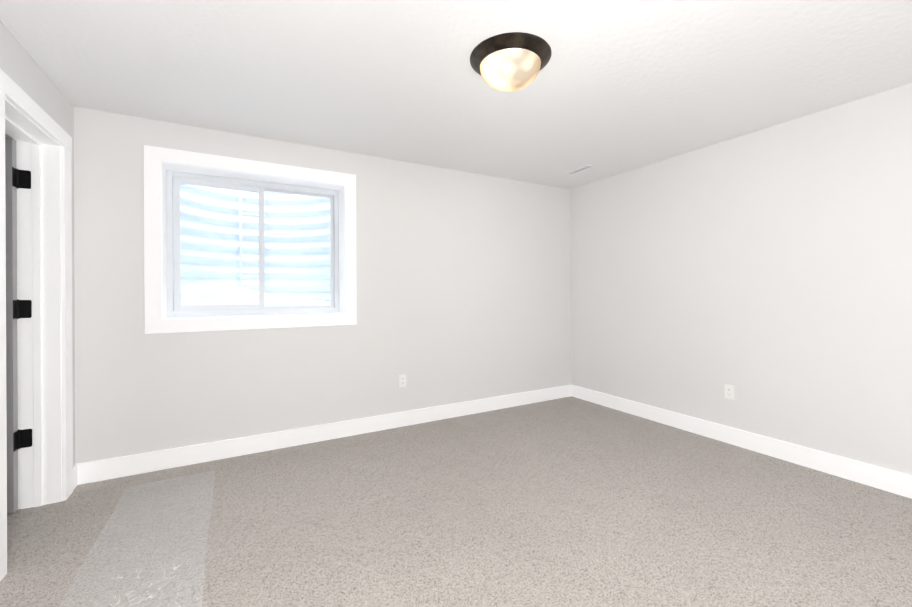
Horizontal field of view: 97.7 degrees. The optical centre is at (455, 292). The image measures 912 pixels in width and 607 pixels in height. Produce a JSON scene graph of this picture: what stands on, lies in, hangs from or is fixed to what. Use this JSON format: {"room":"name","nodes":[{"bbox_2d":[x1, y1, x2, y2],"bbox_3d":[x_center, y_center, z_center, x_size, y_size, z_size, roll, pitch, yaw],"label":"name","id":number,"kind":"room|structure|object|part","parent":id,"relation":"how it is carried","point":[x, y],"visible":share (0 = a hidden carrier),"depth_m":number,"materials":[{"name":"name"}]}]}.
{"room":"empty basement bedroom","nodes":[
{"label":"empty basement bedroom","id":0,"kind":"room"},
{"bbox_2d":[0,20,74,465],"bbox_3d":[-1.540,0.011,0.753,0.170,2.440,4.069,0,0,-29],"label":"wall","id":1,"kind":"structure","parent":0,"point":[20,67],"depth_m":2.16,"materials":[{"name":"paint"}]},
{"bbox_2d":[5,137,31,513],"bbox_3d":[-2.766,0.182,2.096,0.753,2.093,0.062,0,0,-29],"label":"door","id":2,"kind":"structure","parent":1,"relation":"in","point":[15,335],"depth_m":2.22,"materials":[{"name":"paint"}]},
{"bbox_3d":[-2.789,0.182,2.078,0.695,2.093,0.052,0,0,-29],"label":"door rails","id":3,"kind":"part","parent":2,"relation":"part of","materials":[{"name":"white wood"}]},
{"bbox_3d":[-2.465,0.092,2.265,0.064,1.598,0.062,0,0,-29],"label":"door hinges","id":4,"kind":"part","parent":2,"relation":"part of","materials":[{"name":"black metal"}]},
{"bbox_2d":[0,69,72,581],"bbox_3d":[-2.245,0.136,2.014,0.216,2.200,0.941,0,0,-29],"label":"door frame","id":5,"kind":"structure","parent":1,"relation":"attached to","point":[37,132],"depth_m":2.31,"materials":[{"name":"paint"}]},
{"bbox_2d":[74,106,570,463],"bbox_3d":[-0.633,0.008,3.763,4.692,2.440,0.300,0,0,-29],"label":"wall","id":6,"kind":"structure","parent":0,"point":[463,279],"depth_m":3.41,"materials":[{"name":"paint"}]},
{"bbox_2d":[166,184,329,315],"bbox_3d":[-1.943,-0.514,3.881,1.880,2.200,1.224,0,0,-29],"label":"window well","id":7,"kind":"object","parent":6,"relation":"attached to","point":[309,212],"depth_m":4.25,"materials":[{"name":"metal"}]},
{"bbox_2d":[144,145,356,333],"bbox_3d":[-1.570,-0.368,3.216,1.462,1.296,0.293,0,0,-29],"label":"window","id":8,"kind":"structure","parent":6,"relation":"in","point":[166,311],"depth_m":3.09,"materials":[{"name":"paint"}]},
{"bbox_3d":[-1.621,-0.368,3.308,1.264,1.098,0.083,0,0,-29],"label":"frame","id":9,"kind":"part","parent":8,"relation":"part of","materials":[{"name":"white plastic"}]},
{"bbox_3d":[-1.616,-0.368,3.316,1.122,0.974,0.033,0,0,-29],"label":"glass","id":10,"kind":"part","parent":8,"relation":"part of","materials":[{"name":"clear glass"}]},
{"bbox_2d":[73,385,572,488],"bbox_3d":[-0.540,1.160,3.628,4.372,0.135,0.018,0,0,-29],"label":"baseboard","id":11,"kind":"structure","parent":6,"relation":"attached to","point":[111,468],"depth_m":3.17,"materials":[{"name":"paint"}]},
{"bbox_2d":[399,374,405,387],"bbox_3d":[-0.490,0.811,3.664,0.070,0.114,0.008,0,0,-29],"label":"electrical outlet","id":12,"kind":"object","parent":6,"relation":"attached to","point":[402,380],"visible":1,"depth_m":3.66,"materials":[{"name":"white plastic"}]},
{"bbox_2d":[0,396,911,606],"bbox_3d":[-0.395,1.300,1.475,6.522,0.150,4.519,0,0,-29],"label":"floor","id":13,"kind":"structure","parent":0,"point":[570,501],"depth_m":2.08,"materials":[{"name":"carpet"}]},
{"bbox_2d":[59,471,214,606],"bbox_3d":[-0.939,1.217,0.962,0.498,0.008,3.795,0,0,-29],"label":"protective film","id":14,"kind":"object","parent":13,"relation":"on","point":[131,574],"visible":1,"depth_m":1.87,"materials":[{"name":"clear plastic"}]},
{"bbox_2d":[0,0,911,188],"bbox_3d":[-0.409,-1.290,1.476,6.522,0.150,4.519,0,0,-29],"label":"ceiling","id":15,"kind":"structure","parent":0,"point":[614,87],"depth_m":2.18,"materials":[{"name":"white paint"}]},
{"bbox_2d":[470,32,551,91],"bbox_3d":[0.282,-1.145,2.074,0.420,0.147,0.420,0,0,-29],"label":"ceiling light","id":16,"kind":"object","parent":15,"relation":"attached to","point":[510,62],"visible":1,"depth_m":1.97,"materials":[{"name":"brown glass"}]},
{"bbox_3d":[0.282,-1.125,2.074,0.314,0.108,0.314,0,0,-29],"label":"glass","id":17,"kind":"part","parent":16,"relation":"part of","materials":[{"name":"white glass"}]},
{"bbox_2d":[563,164,594,174],"bbox_3d":[1.209,-1.218,3.952,0.125,0.008,0.305,0,0,-29],"label":"ceiling vent","id":18,"kind":"object","parent":15,"relation":"in","point":[578,169],"visible":1,"depth_m":3.94,"materials":[{"name":"white metal"}]},
{"bbox_2d":[570,83,911,474],"bbox_3d":[2.452,-0.010,2.901,0.150,2.440,4.219,0,0,-29],"label":"wall","id":19,"kind":"structure","parent":0,"point":[766,273],"depth_m":2.96,"materials":[{"name":"paint"}]},
{"bbox_2d":[724,384,733,399],"bbox_3d":[2.196,0.797,3.204,0.008,0.114,0.070,0,0,-29],"label":"electrical outlet","id":20,"kind":"object","parent":19,"relation":"attached to","point":[729,391],"visible":1,"depth_m":3.20,"materials":[{"name":"white plastic"}]},
{"bbox_2d":[573,385,911,498],"bbox_3d":[2.346,1.143,2.928,0.018,0.135,4.020,0,0,-29],"label":"baseboard","id":21,"kind":"structure","parent":19,"relation":"attached to","point":[889,480],"depth_m":2.95,"materials":[{"name":"paint"}]}
]}

